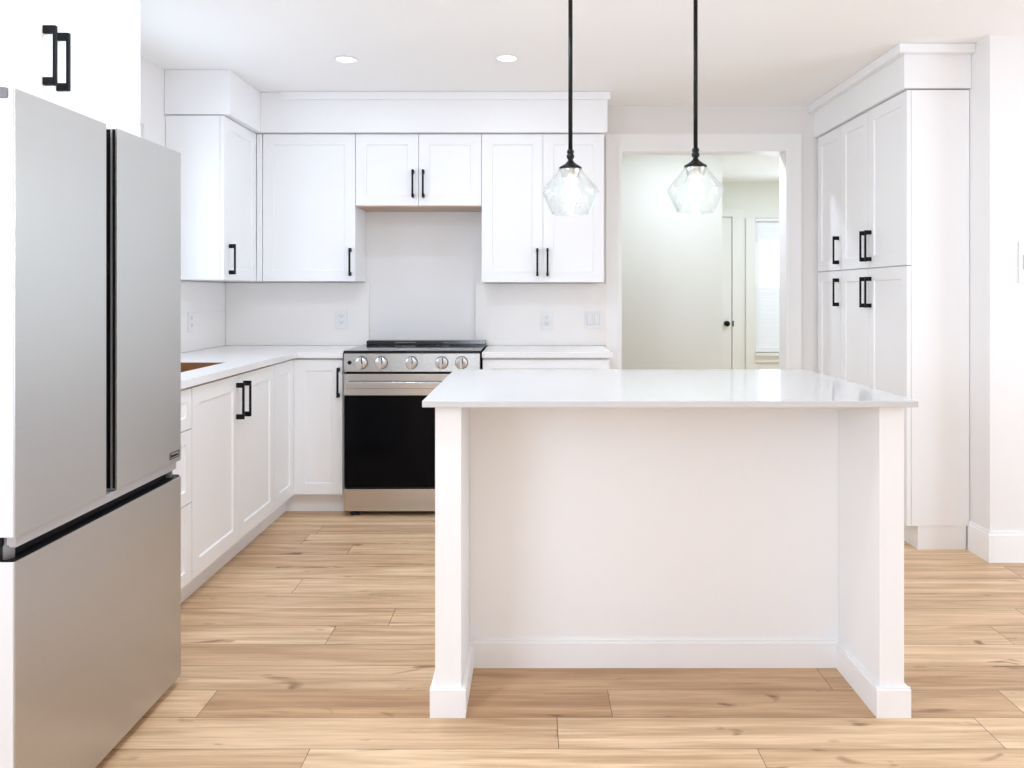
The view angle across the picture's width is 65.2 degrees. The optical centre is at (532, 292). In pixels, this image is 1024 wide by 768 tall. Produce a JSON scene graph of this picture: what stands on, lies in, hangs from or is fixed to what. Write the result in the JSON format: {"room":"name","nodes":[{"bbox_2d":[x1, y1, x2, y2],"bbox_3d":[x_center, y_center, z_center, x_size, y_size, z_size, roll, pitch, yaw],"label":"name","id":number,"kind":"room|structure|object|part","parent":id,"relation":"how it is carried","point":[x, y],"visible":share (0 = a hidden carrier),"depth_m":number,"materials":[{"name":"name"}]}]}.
{"room":"kitchen","nodes":[
{"label":"kitchen","id":0,"kind":"room"},
{"bbox_2d":[140,55,223,282],"bbox_3d":[-2.030,0.025,1.260,0.120,2.437,7.920,0,0,0],"label":"wall","id":1,"kind":"structure","parent":0,"point":[152,76],"depth_m":4.14,"materials":[{"name":"white paint"}]},
{"bbox_2d":[181,281,225,352],"bbox_3d":[-1.962,0.134,3.927,0.015,0.396,2.342,0,0,0],"label":"backsplash panel","id":2,"kind":"object","parent":1,"relation":"attached to","point":[207,300],"visible":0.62,"depth_m":4.74,"materials":[{"name":"white tile"}]},
{"bbox_2d":[188,311,193,331],"bbox_3d":[-1.949,0.163,4.560,0.010,0.118,0.075,0,0,0],"label":"wall outlet","id":3,"kind":"object","parent":2,"relation":"attached to","point":[190,313],"visible":1,"depth_m":4.55,"materials":[{"name":"white plastic"}]},
{"bbox_2d":[165,70,262,135],"bbox_3d":[-1.794,-1.074,4.686,0.348,0.236,0.823,0,0,0],"label":"trim","id":4,"kind":"structure","parent":1,"relation":"attached to","point":[187,92],"depth_m":4.28,"materials":[{"name":"white wood"}]},
{"bbox_2d":[166,115,268,281],"bbox_3d":[-1.794,-0.511,4.691,0.347,0.879,0.812,0,0,0],"label":"upper cabinet","id":5,"kind":"object","parent":1,"relation":"attached to","point":[219,154],"visible":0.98,"depth_m":4.29,"materials":[{"name":"white wood"}]},
{"bbox_3d":[-1.638,-0.184,4.360,0.036,0.165,0.013,0,0,0],"label":"handle","id":6,"kind":"part","parent":5,"relation":"part of","materials":[{"name":"black metal"}]},
{"bbox_3d":[-1.666,-0.511,4.536,0.020,0.879,0.502,0,0,0],"label":"door","id":7,"kind":"part","parent":5,"relation":"part of","materials":[{"name":"white wood"}]},
{"bbox_2d":[224,106,817,372],"bbox_3d":[0.133,0.025,5.160,4.205,2.437,0.120,0,0,0],"label":"wall","id":8,"kind":"structure","parent":0,"point":[424,269],"depth_m":5.10,"materials":[{"name":"white paint"}]},
{"bbox_2d":[226,283,368,344],"bbox_3d":[-1.498,0.134,5.091,0.909,0.396,0.015,0,0,0],"label":"backsplash panel","id":9,"kind":"object","parent":8,"relation":"attached to","point":[256,313],"visible":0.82,"depth_m":5.08,"materials":[{"name":"white tile"}]},
{"bbox_2d":[335,310,346,327],"bbox_3d":[-1.217,0.166,5.079,0.075,0.118,0.010,0,0,0],"label":"wall outlet","id":10,"kind":"object","parent":9,"relation":"attached to","point":[340,315],"visible":1,"depth_m":5.08,"materials":[{"name":"white plastic"}]},
{"bbox_2d":[257,134,365,281],"bbox_3d":[-1.359,-0.511,4.926,0.590,0.879,0.343,0,0,0],"label":"upper cabinet","id":11,"kind":"object","parent":8,"relation":"attached to","point":[311,227],"visible":0.99,"depth_m":4.80,"materials":[{"name":"white wood"}]},
{"bbox_3d":[-1.092,-0.185,4.772,0.013,0.165,0.036,0,0,0],"label":"handle","id":12,"kind":"part","parent":11,"relation":"part of","materials":[{"name":"black metal"}]},
{"bbox_2d":[356,134,481,211],"bbox_3d":[-0.685,-0.735,4.926,0.753,0.433,0.343,0,0,0],"label":"upper cabinet","id":13,"kind":"object","parent":8,"relation":"attached to","point":[395,172],"visible":0.98,"depth_m":4.79,"materials":[{"name":"white wood"}]},
{"bbox_3d":[-0.874,-0.738,4.800,0.374,0.427,0.020,0,0,0],"label":"door","id":14,"kind":"part","parent":13,"relation":"part of","materials":[{"name":"white wood"}]},
{"bbox_3d":[-0.718,-0.653,4.772,0.013,0.165,0.036,0,0,0],"label":"handle","id":15,"kind":"part","parent":13,"relation":"part of","materials":[{"name":"black metal"}]},
{"bbox_3d":[-0.685,-0.520,4.944,0.753,0.005,0.305,0,0,0],"label":"underside panel","id":16,"kind":"part","parent":13,"relation":"part of","materials":[{"name":"white wood"}]},
{"bbox_3d":[-0.655,-0.653,4.772,0.013,0.165,0.036,0,0,0],"label":"handle","id":17,"kind":"part","parent":13,"relation":"part of","materials":[{"name":"black metal"}]},
{"bbox_3d":[-0.497,-0.738,4.800,0.374,0.427,0.020,0,0,0],"label":"door","id":18,"kind":"part","parent":13,"relation":"part of","materials":[{"name":"white wood"}]},
{"bbox_2d":[260,92,609,137],"bbox_3d":[-0.581,-1.074,4.917,2.077,0.236,0.363,0,0,0],"label":"trim","id":19,"kind":"structure","parent":8,"relation":"attached to","point":[355,113],"depth_m":4.75,"materials":[{"name":"white wood"}]},
{"bbox_2d":[476,284,605,344],"bbox_3d":[0.057,0.137,5.091,0.843,0.390,0.015,0,0,0],"label":"backsplash panel","id":20,"kind":"object","parent":8,"relation":"attached to","point":[506,314],"visible":0.82,"depth_m":5.08,"materials":[{"name":"white tile"}]},
{"bbox_2d":[541,311,552,329],"bbox_3d":[0.088,0.173,5.079,0.075,0.118,0.010,0,0,0],"label":"wall outlet","id":21,"kind":"object","parent":20,"relation":"attached to","point":[546,316],"visible":1,"depth_m":5.08,"materials":[{"name":"white plastic"}]},
{"bbox_2d":[584,310,601,328],"bbox_3d":[0.382,0.167,5.079,0.112,0.118,0.010,0,0,0],"label":"light switch","id":22,"kind":"object","parent":20,"relation":"attached to","point":[592,318],"visible":1,"depth_m":5.08,"materials":[{"name":"white plastic"}]},
{"bbox_2d":[482,134,603,282],"bbox_3d":[0.059,-0.508,4.926,0.731,0.885,0.343,0,0,0],"label":"upper cabinet","id":23,"kind":"object","parent":8,"relation":"attached to","point":[530,234],"visible":1,"depth_m":4.80,"materials":[{"name":"white wood"}]},
{"bbox_3d":[-0.124,-0.508,4.800,0.366,0.885,0.020,0,0,0],"label":"door","id":24,"kind":"part","parent":23,"relation":"part of","materials":[{"name":"white wood"}]},
{"bbox_3d":[0.025,-0.184,4.772,0.013,0.165,0.036,0,0,0],"label":"handle","id":25,"kind":"part","parent":23,"relation":"part of","materials":[{"name":"black metal"}]},
{"bbox_3d":[0.086,-0.184,4.772,0.013,0.165,0.036,0,0,0],"label":"handle","id":26,"kind":"part","parent":23,"relation":"part of","materials":[{"name":"black metal"}]},
{"bbox_3d":[0.242,-0.508,4.800,0.364,0.885,0.020,0,0,0],"label":"door","id":27,"kind":"part","parent":23,"relation":"part of","materials":[{"name":"white wood"}]},
{"bbox_2d":[606,134,801,369],"bbox_3d":[1.085,0.116,5.148,1.241,2.254,0.144,0,0,0],"label":"trim","id":28,"kind":"structure","parent":8,"relation":"attached to","point":[788,147],"depth_m":5.08,"materials":[{"name":"white paint"}]},
{"bbox_2d":[95,511,1023,767],"bbox_3d":[1.415,1.244,3.061,6.970,0.003,11.522,0,0,0],"label":"floor","id":29,"kind":"structure","parent":0,"point":[312,646],"depth_m":2.50,"materials":[{"name":"brown wood"}]},
{"bbox_2d":[0,0,139,136],"bbox_3d":[-1.641,0.026,2.214,0.653,2.434,1.072,0,0,0],"label":"tall cabinet","id":30,"kind":"object","parent":29,"relation":"on","point":[80,56],"visible":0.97,"depth_m":2.39,"materials":[{"name":"white wood"}]},
{"bbox_3d":[-1.360,-0.808,1.970,0.020,0.567,0.535,0,0,0],"label":"door","id":31,"kind":"part","parent":30,"relation":"part of","materials":[{"name":"white wood"}]},
{"bbox_3d":[-1.332,-0.655,2.207,0.036,0.165,0.013,0,0,0],"label":"handle","id":32,"kind":"part","parent":30,"relation":"part of","materials":[{"name":"black metal"}]},
{"bbox_3d":[-1.332,-0.655,2.270,0.036,0.165,0.013,0,0,0],"label":"handle","id":33,"kind":"part","parent":30,"relation":"part of","materials":[{"name":"black metal"}]},
{"bbox_3d":[-1.360,-0.808,2.483,0.020,0.567,0.487,0,0,0],"label":"door","id":34,"kind":"part","parent":30,"relation":"part of","materials":[{"name":"white wood"}]},
{"bbox_3d":[-1.659,0.026,2.740,0.617,2.434,0.020,0,0,0],"label":"panel","id":35,"kind":"part","parent":30,"relation":"part of","materials":[{"name":"white wood"}]},
{"bbox_2d":[0,87,180,767],"bbox_3d":[-1.488,0.399,2.131,0.743,1.688,0.817,0,0,0],"label":"refrigerator","id":36,"kind":"object","parent":29,"relation":"on","point":[90,212],"visible":1,"depth_m":1.99,"materials":[{"name":"silver metal"}]},
{"bbox_3d":[-1.120,0.043,1.912,0.004,0.974,0.370,0,0,0],"label":"door","id":37,"kind":"part","parent":36,"relation":"part of","materials":[{"name":"metal"}]},
{"bbox_3d":[-1.136,0.542,2.130,0.024,0.021,0.781,0,0,0],"label":"rail","id":38,"kind":"part","parent":36,"relation":"part of","materials":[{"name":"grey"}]},
{"bbox_3d":[-1.120,0.897,2.134,0.004,0.632,0.813,0,0,0],"label":"freezer drawer","id":39,"kind":"part","parent":36,"relation":"part of","materials":[{"name":"metal"}]},
{"bbox_3d":[-1.120,0.043,2.345,0.004,0.974,0.390,0,0,0],"label":"door","id":40,"kind":"part","parent":36,"relation":"part of","materials":[{"name":"metal"}]},
{"bbox_2d":[172,388,191,588],"bbox_3d":[-1.638,0.803,2.954,0.658,0.879,0.396,0,0,0],"label":"base cabinet","id":41,"kind":"object","parent":29,"relation":"on","point":[183,469],"visible":0.07,"depth_m":3.10,"materials":[{"name":"white wood"}]},
{"bbox_3d":[-1.355,0.678,2.954,0.020,0.285,0.394,0,0,0],"label":"drawer","id":42,"kind":"part","parent":41,"relation":"part of","materials":[{"name":"white wood"}]},
{"bbox_3d":[-1.355,0.454,2.954,0.020,0.155,0.394,0,0,0],"label":"drawer","id":43,"kind":"part","parent":41,"relation":"part of","materials":[{"name":"white wood"}]},
{"bbox_3d":[-1.355,0.980,2.954,0.020,0.307,0.394,0,0,0],"label":"drawer","id":44,"kind":"part","parent":41,"relation":"part of","materials":[{"name":"white wood"}]},
{"bbox_2d":[181,365,273,602],"bbox_3d":[-1.638,0.803,3.659,0.658,0.879,1.007,0,0,0],"label":"base cabinet","id":45,"kind":"object","parent":29,"relation":"on","point":[232,428],"visible":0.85,"depth_m":3.57,"materials":[{"name":"white wood"}]},
{"bbox_3d":[-1.355,0.754,3.408,0.020,0.758,0.500,0,0,0],"label":"door","id":46,"kind":"part","parent":45,"relation":"part of","materials":[{"name":"white wood"}]},
{"bbox_3d":[-1.327,0.490,3.628,0.036,0.165,0.013,0,0,0],"label":"handle","id":47,"kind":"part","parent":45,"relation":"part of","materials":[{"name":"black metal"}]},
{"bbox_3d":[-1.327,0.490,3.716,0.036,0.165,0.013,0,0,0],"label":"handle","id":48,"kind":"part","parent":45,"relation":"part of","materials":[{"name":"black metal"}]},
{"bbox_3d":[-1.355,0.754,3.912,0.020,0.758,0.500,0,0,0],"label":"door","id":49,"kind":"part","parent":45,"relation":"part of","materials":[{"name":"white wood"}]},
{"bbox_2d":[262,358,345,530],"bbox_3d":[-1.518,0.803,4.631,0.899,0.879,0.932,0,0,0],"label":"base cabinet","id":50,"kind":"object","parent":29,"relation":"on","point":[309,395],"visible":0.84,"depth_m":4.50,"materials":[{"name":"white wood"}]},
{"bbox_2d":[181,345,359,388],"bbox_3d":[-1.516,0.359,3.926,0.904,0.052,2.343,0,0,0],"label":"countertop","id":51,"kind":"structure","parent":50,"relation":"on","point":[201,366],"depth_m":4.20,"materials":[{"name":"white stone"}]},
{"bbox_3d":[-1.355,0.754,4.332,0.020,0.758,0.333,0,0,0],"label":"door","id":52,"kind":"part","parent":50,"relation":"part of","materials":[{"name":"white wood"}]},
{"bbox_3d":[-1.208,0.754,4.510,0.272,0.758,0.020,0,0,0],"label":"door","id":53,"kind":"part","parent":50,"relation":"part of","materials":[{"name":"white wood"}]},
{"bbox_3d":[-1.092,0.502,4.482,0.013,0.165,0.036,0,0,0],"label":"handle","id":54,"kind":"part","parent":50,"relation":"part of","materials":[{"name":"black metal"}]},
{"bbox_2d":[344,340,486,514],"bbox_3d":[-0.673,0.770,4.739,0.757,0.946,0.681,0,0,0],"label":"range","id":55,"kind":"object","parent":29,"relation":"on","point":[389,436],"visible":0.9,"depth_m":4.44,"materials":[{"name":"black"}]},
{"bbox_3d":[-1.001,1.228,4.494,0.048,0.030,0.048,0,0,0],"label":"leg","id":56,"kind":"part","parent":55,"relation":"part of","materials":[{"name":"black plastic"}]},
{"bbox_3d":[-0.953,0.387,4.434,0.067,0.067,0.027,0,0,0],"label":"knob","id":57,"kind":"part","parent":55,"relation":"part of","materials":[{"name":"metal"}]},
{"bbox_3d":[-0.843,0.387,4.434,0.067,0.067,0.027,0,0,0],"label":"knob","id":58,"kind":"part","parent":55,"relation":"part of","materials":[{"name":"metal"}]},
{"bbox_3d":[-0.673,1.151,4.460,0.755,0.122,0.033,0,0,0],"label":"drawer","id":59,"kind":"part","parent":55,"relation":"part of","materials":[{"name":"metal"}]},
{"bbox_3d":[-0.673,0.509,4.422,0.715,0.036,0.046,0,0,0],"label":"handle","id":60,"kind":"part","parent":55,"relation":"part of","materials":[{"name":"metal"}]},
{"bbox_3d":[-0.673,0.509,4.460,0.753,0.119,0.033,0,0,0],"label":"oven door","id":61,"kind":"part","parent":55,"relation":"part of","materials":[{"name":"metal"}]},
{"bbox_3d":[-0.676,0.387,4.434,0.067,0.067,0.027,0,0,0],"label":"knob","id":62,"kind":"part","parent":55,"relation":"part of","materials":[{"name":"metal"}]},
{"bbox_3d":[-0.673,0.387,4.461,0.755,0.100,0.033,0,0,0],"label":"control panel","id":63,"kind":"part","parent":55,"relation":"part of","materials":[{"name":"metal"}]},
{"bbox_2d":[344,343,486,353],"bbox_3d":[-0.673,0.328,4.759,0.757,0.017,0.638,0,0,0],"label":"cooktop","id":64,"kind":"object","parent":55,"relation":"in","point":[368,348],"depth_m":4.61,"materials":[{"name":"black"}]},
{"bbox_3d":[-0.507,0.387,4.434,0.067,0.067,0.027,0,0,0],"label":"knob","id":65,"kind":"part","parent":55,"relation":"part of","materials":[{"name":"metal"}]},
{"bbox_3d":[-0.397,0.387,4.434,0.067,0.067,0.027,0,0,0],"label":"knob","id":66,"kind":"part","parent":55,"relation":"part of","materials":[{"name":"metal"}]},
{"bbox_2d":[483,358,608,369],"bbox_3d":[0.073,0.803,4.780,0.714,0.879,0.633,0,0,0],"label":"base cabinet","id":67,"kind":"object","parent":29,"relation":"on","point":[488,363],"visible":0.02,"depth_m":4.50,"materials":[{"name":"white wood"}]},
{"bbox_2d":[482,345,611,357],"bbox_3d":[0.080,0.348,4.787,0.731,0.030,0.623,0,0,0],"label":"countertop","id":68,"kind":"structure","parent":67,"relation":"on","point":[491,351],"depth_m":4.55,"materials":[{"name":"white stone"}]},
{"bbox_2d":[430,407,910,717],"bbox_3d":[0.402,0.787,2.797,1.408,0.911,0.917,0,0,0],"label":"kitchen island","id":69,"kind":"object","parent":29,"relation":"on","point":[566,537],"visible":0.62,"depth_m":2.67,"materials":[{"name":"white wood"}]},
{"bbox_3d":[-0.249,1.200,2.780,0.105,0.087,0.881,0,0,0],"label":"trim","id":70,"kind":"part","parent":69,"relation":"part of","materials":[{"name":"white wood"}]},
{"bbox_3d":[-0.249,0.787,2.787,0.077,0.911,0.867,0,0,0],"label":"panel","id":71,"kind":"part","parent":69,"relation":"part of","materials":[{"name":"white wood"}]},
{"bbox_3d":[0.404,0.787,2.674,1.229,0.911,0.018,0,0,0],"label":"panel","id":72,"kind":"part","parent":69,"relation":"part of","materials":[{"name":"white wood"}]},
{"bbox_3d":[0.404,1.200,2.658,1.228,0.087,0.014,0,0,0],"label":"trim","id":73,"kind":"part","parent":69,"relation":"part of","materials":[{"name":"white wood"}]},
{"bbox_2d":[422,370,917,406],"bbox_3d":[0.397,0.322,2.788,1.435,0.019,0.953,0,0,0],"label":"island countertop","id":74,"kind":"structure","parent":69,"relation":"on","point":[460,388],"depth_m":2.53,"materials":[{"name":"white stone"}]},
{"bbox_3d":[1.056,0.787,2.787,0.073,0.911,0.867,0,0,0],"label":"panel","id":75,"kind":"part","parent":69,"relation":"part of","materials":[{"name":"white wood"}]},
{"bbox_3d":[1.056,1.200,2.780,0.101,0.087,0.881,0,0,0],"label":"trim","id":76,"kind":"part","parent":69,"relation":"part of","materials":[{"name":"white wood"}]},
{"bbox_2d":[818,126,844,378],"bbox_3d":[1.943,0.130,4.894,0.338,2.226,0.383,0,0,0],"label":"pantry cabinet","id":77,"kind":"object","parent":29,"relation":"on","point":[829,144],"visible":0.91,"depth_m":4.89,"materials":[{"name":"white wood"}]},
{"bbox_3d":[1.820,0.499,4.894,0.020,1.258,0.380,0,0,0],"label":"door","id":78,"kind":"part","parent":77,"relation":"part of","materials":[{"name":"white wood"}]},
{"bbox_3d":[1.820,-0.559,4.894,0.020,0.847,0.380,0,0,0],"label":"door","id":79,"kind":"part","parent":77,"relation":"part of","materials":[{"name":"white wood"}]},
{"bbox_3d":[1.792,-0.004,4.736,0.036,0.165,0.013,0,0,0],"label":"handle","id":80,"kind":"part","parent":77,"relation":"part of","materials":[{"name":"black metal"}]},
{"bbox_3d":[1.792,-0.253,4.736,0.036,0.165,0.013,0,0,0],"label":"handle","id":81,"kind":"part","parent":77,"relation":"part of","materials":[{"name":"black metal"}]},
{"bbox_2d":[841,90,968,549],"bbox_3d":[1.943,0.130,4.286,0.338,2.226,0.828,0,0,0],"label":"pantry cabinet","id":82,"kind":"object","parent":29,"relation":"on","point":[905,159],"visible":0.95,"depth_m":3.87,"materials":[{"name":"white wood"}]},
{"bbox_3d":[1.820,0.499,4.508,0.020,1.258,0.381,0,0,0],"label":"door","id":83,"kind":"part","parent":82,"relation":"part of","materials":[{"name":"white wood"}]},
{"bbox_3d":[1.820,-0.559,4.508,0.020,0.847,0.381,0,0,0],"label":"door","id":84,"kind":"part","parent":82,"relation":"part of","materials":[{"name":"white wood"}]},
{"bbox_3d":[1.792,-0.004,4.346,0.036,0.165,0.013,0,0,0],"label":"handle","id":85,"kind":"part","parent":82,"relation":"part of","materials":[{"name":"black metal"}]},
{"bbox_3d":[1.792,-0.253,4.346,0.036,0.165,0.013,0,0,0],"label":"handle","id":86,"kind":"part","parent":82,"relation":"part of","materials":[{"name":"black metal"}]},
{"bbox_3d":[1.792,-0.004,4.282,0.036,0.165,0.013,0,0,0],"label":"handle","id":87,"kind":"part","parent":82,"relation":"part of","materials":[{"name":"black metal"}]},
{"bbox_3d":[1.792,-0.253,4.282,0.036,0.165,0.013,0,0,0],"label":"handle","id":88,"kind":"part","parent":82,"relation":"part of","materials":[{"name":"black metal"}]},
{"bbox_3d":[1.820,0.499,4.094,0.020,1.258,0.441,0,0,0],"label":"door","id":89,"kind":"part","parent":82,"relation":"part of","materials":[{"name":"white wood"}]},
{"bbox_3d":[1.820,-0.559,4.094,0.020,0.847,0.441,0,0,0],"label":"door","id":90,"kind":"part","parent":82,"relation":"part of","materials":[{"name":"white wood"}]},
{"bbox_2d":[140,0,1023,181],"bbox_3d":[1.415,-1.244,3.050,6.970,0.100,11.500,0,0,0],"label":"ceiling","id":91,"kind":"structure","parent":0,"point":[639,52],"depth_m":3.78,"materials":[{"name":"white paint"}]},
{"bbox_2d":[334,55,357,62],"bbox_3d":[-0.954,-1.191,4.080,0.120,0.006,0.120,0,0,0],"label":"recessed light","id":92,"kind":"object","parent":91,"relation":"in","point":[344,59],"visible":1,"depth_m":4.08,"materials":[{"name":"white paint"}]},
{"bbox_2d":[495,54,518,61],"bbox_3d":[-0.132,-1.191,4.060,0.120,0.006,0.120,0,0,0],"label":"recessed light","id":93,"kind":"object","parent":91,"relation":"in","point":[505,57],"visible":1,"depth_m":4.05,"materials":[{"name":"white paint"}]},
{"bbox_2d":[559,0,581,203],"bbox_3d":[0.133,-0.736,2.830,0.200,0.914,0.200,0,0,0],"label":"pendant lamp","id":94,"kind":"object","parent":91,"relation":"hanging from","point":[570,171],"visible":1,"depth_m":2.82,"materials":[{"name":"glass"},{"name":"matte black metal"}]},
{"bbox_2d":[560,167,580,179],"bbox_3d":[0.133,-0.422,2.830,0.072,0.036,0.072,0,0,0],"label":"socket","id":95,"kind":"object","parent":94,"relation":"attached to","point":[567,173],"depth_m":2.80,"materials":[{"name":"grey metal"}]},
{"bbox_3d":[0.133,-0.832,2.830,0.015,0.655,0.015,0,0,0],"label":"rod","id":96,"kind":"part","parent":94,"relation":"part of","materials":[{"name":"black metal"}]},
{"bbox_3d":[0.133,-0.360,2.830,0.060,0.088,0.060,0,0,0],"label":"bulb","id":97,"kind":"part","parent":94,"relation":"part of","materials":[{"name":"white"}]},
{"bbox_2d":[684,0,706,201],"bbox_3d":[0.575,-0.739,2.830,0.200,0.908,0.200,0,0,0],"label":"pendant lamp","id":98,"kind":"object","parent":91,"relation":"hanging from","point":[695,169],"visible":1,"depth_m":2.82,"materials":[{"name":"clear glass"},{"name":"matte black metal"}]},
{"bbox_2d":[685,165,705,177],"bbox_3d":[0.575,-0.428,2.830,0.072,0.036,0.072,0,0,0],"label":"socket","id":99,"kind":"object","parent":98,"relation":"attached to","point":[692,171],"depth_m":2.80,"materials":[{"name":"grey metal"}]},
{"bbox_3d":[0.575,-0.835,2.830,0.015,0.649,0.015,0,0,0],"label":"rod","id":100,"kind":"part","parent":98,"relation":"part of","materials":[{"name":"black metal"}]},
{"bbox_3d":[0.575,-0.366,2.830,0.060,0.088,0.060,0,0,0],"label":"bulb","id":101,"kind":"part","parent":98,"relation":"part of","materials":[{"name":"white"}]},
{"bbox_2d":[622,155,721,369],"bbox_3d":[-0.240,0.025,7.500,3.460,2.437,2.400,0,0,0],"label":"wall","id":102,"kind":"structure","parent":0,"point":[672,242],"depth_m":6.30,"materials":[{"name":"white paint"}]},
{"bbox_2d":[722,182,778,369],"bbox_3d":[2.595,0.025,8.660,2.210,2.437,0.120,0,0,0],"label":"wall","id":103,"kind":"structure","parent":0,"point":[757,199],"depth_m":8.60,"materials":[{"name":"white paint"}]},
{"bbox_2d":[722,218,733,369],"bbox_3d":[1.825,0.213,8.556,0.650,2.040,0.083,0,0,0],"label":"door","id":104,"kind":"structure","parent":103,"relation":"in","point":[726,222],"depth_m":8.57,"materials":[{"name":"white paint"}]},
{"bbox_2d":[722,209,743,369],"bbox_3d":[1.877,0.173,8.584,0.755,2.140,0.028,0,0,0],"label":"trim","id":105,"kind":"structure","parent":103,"relation":"attached to","point":[737,215],"depth_m":8.57,"materials":[{"name":"white paint"}]},
{"bbox_2d":[746,218,778,369],"bbox_3d":[2.842,0.218,8.575,1.115,2.050,0.049,0,0,0],"label":"trim","id":106,"kind":"structure","parent":103,"relation":"attached to","point":[752,357],"depth_m":8.58,"materials":[{"name":"white paint"}]},
{"bbox_2d":[755,221,778,352],"bbox_3d":[2.842,-0.082,8.660,0.915,1.450,0.060,0,0,0],"label":"window","id":107,"kind":"structure","parent":103,"relation":"in","point":[756,240],"depth_m":8.63,"materials":[{"name":"white paint"}]},
{"bbox_2d":[755,218,778,351],"bbox_3d":[2.842,-0.085,8.606,0.907,1.435,0.036,0,0,0],"label":"window blind","id":108,"kind":"object","parent":107,"relation":"attached to","point":[765,341],"visible":0.4,"depth_m":8.61,"materials":[{"name":"white"}]},
{"bbox_3d":[2.842,-0.787,8.606,0.907,0.030,0.036,0,0,0],"label":"head rail","id":109,"kind":"part","parent":108,"relation":"part of","materials":[{"name":"white"}]},
{"bbox_3d":[2.842,0.608,8.607,0.903,0.050,0.030,0,0,0],"label":"rail","id":110,"kind":"part","parent":108,"relation":"part of","materials":[{"name":"white"}]},
{"bbox_2d":[966,35,1023,547],"bbox_3d":[3.458,0.025,4.402,2.685,2.437,1.397,0,0,0],"label":"wall","id":111,"kind":"structure","parent":0,"point":[996,92],"depth_m":3.70,"materials":[{"name":"white paint"}]},
{"bbox_2d":[808,43,975,137],"bbox_3d":[1.933,-1.091,4.459,0.361,0.203,1.278,0,0,0],"label":"trim","id":112,"kind":"structure","parent":111,"relation":"attached to","point":[907,66],"depth_m":3.94,"materials":[{"name":"white wood"}]},
{"bbox_2d":[968,521,1023,562],"bbox_3d":[3.450,1.173,3.777,2.699,0.140,0.181,0,0,0],"label":"baseboard","id":113,"kind":"structure","parent":111,"relation":"attached to","point":[991,546],"depth_m":3.69,"materials":[{"name":"white paint"}]},
{"bbox_2d":[1019,242,1023,282],"bbox_3d":[2.305,-0.142,3.697,0.115,0.190,0.010,0,0,0],"label":"wall switch","id":114,"kind":"object","parent":111,"relation":"attached to","point":[1021,244],"visible":1,"depth_m":3.70,"materials":[{"name":"white plastic"}]}
]}

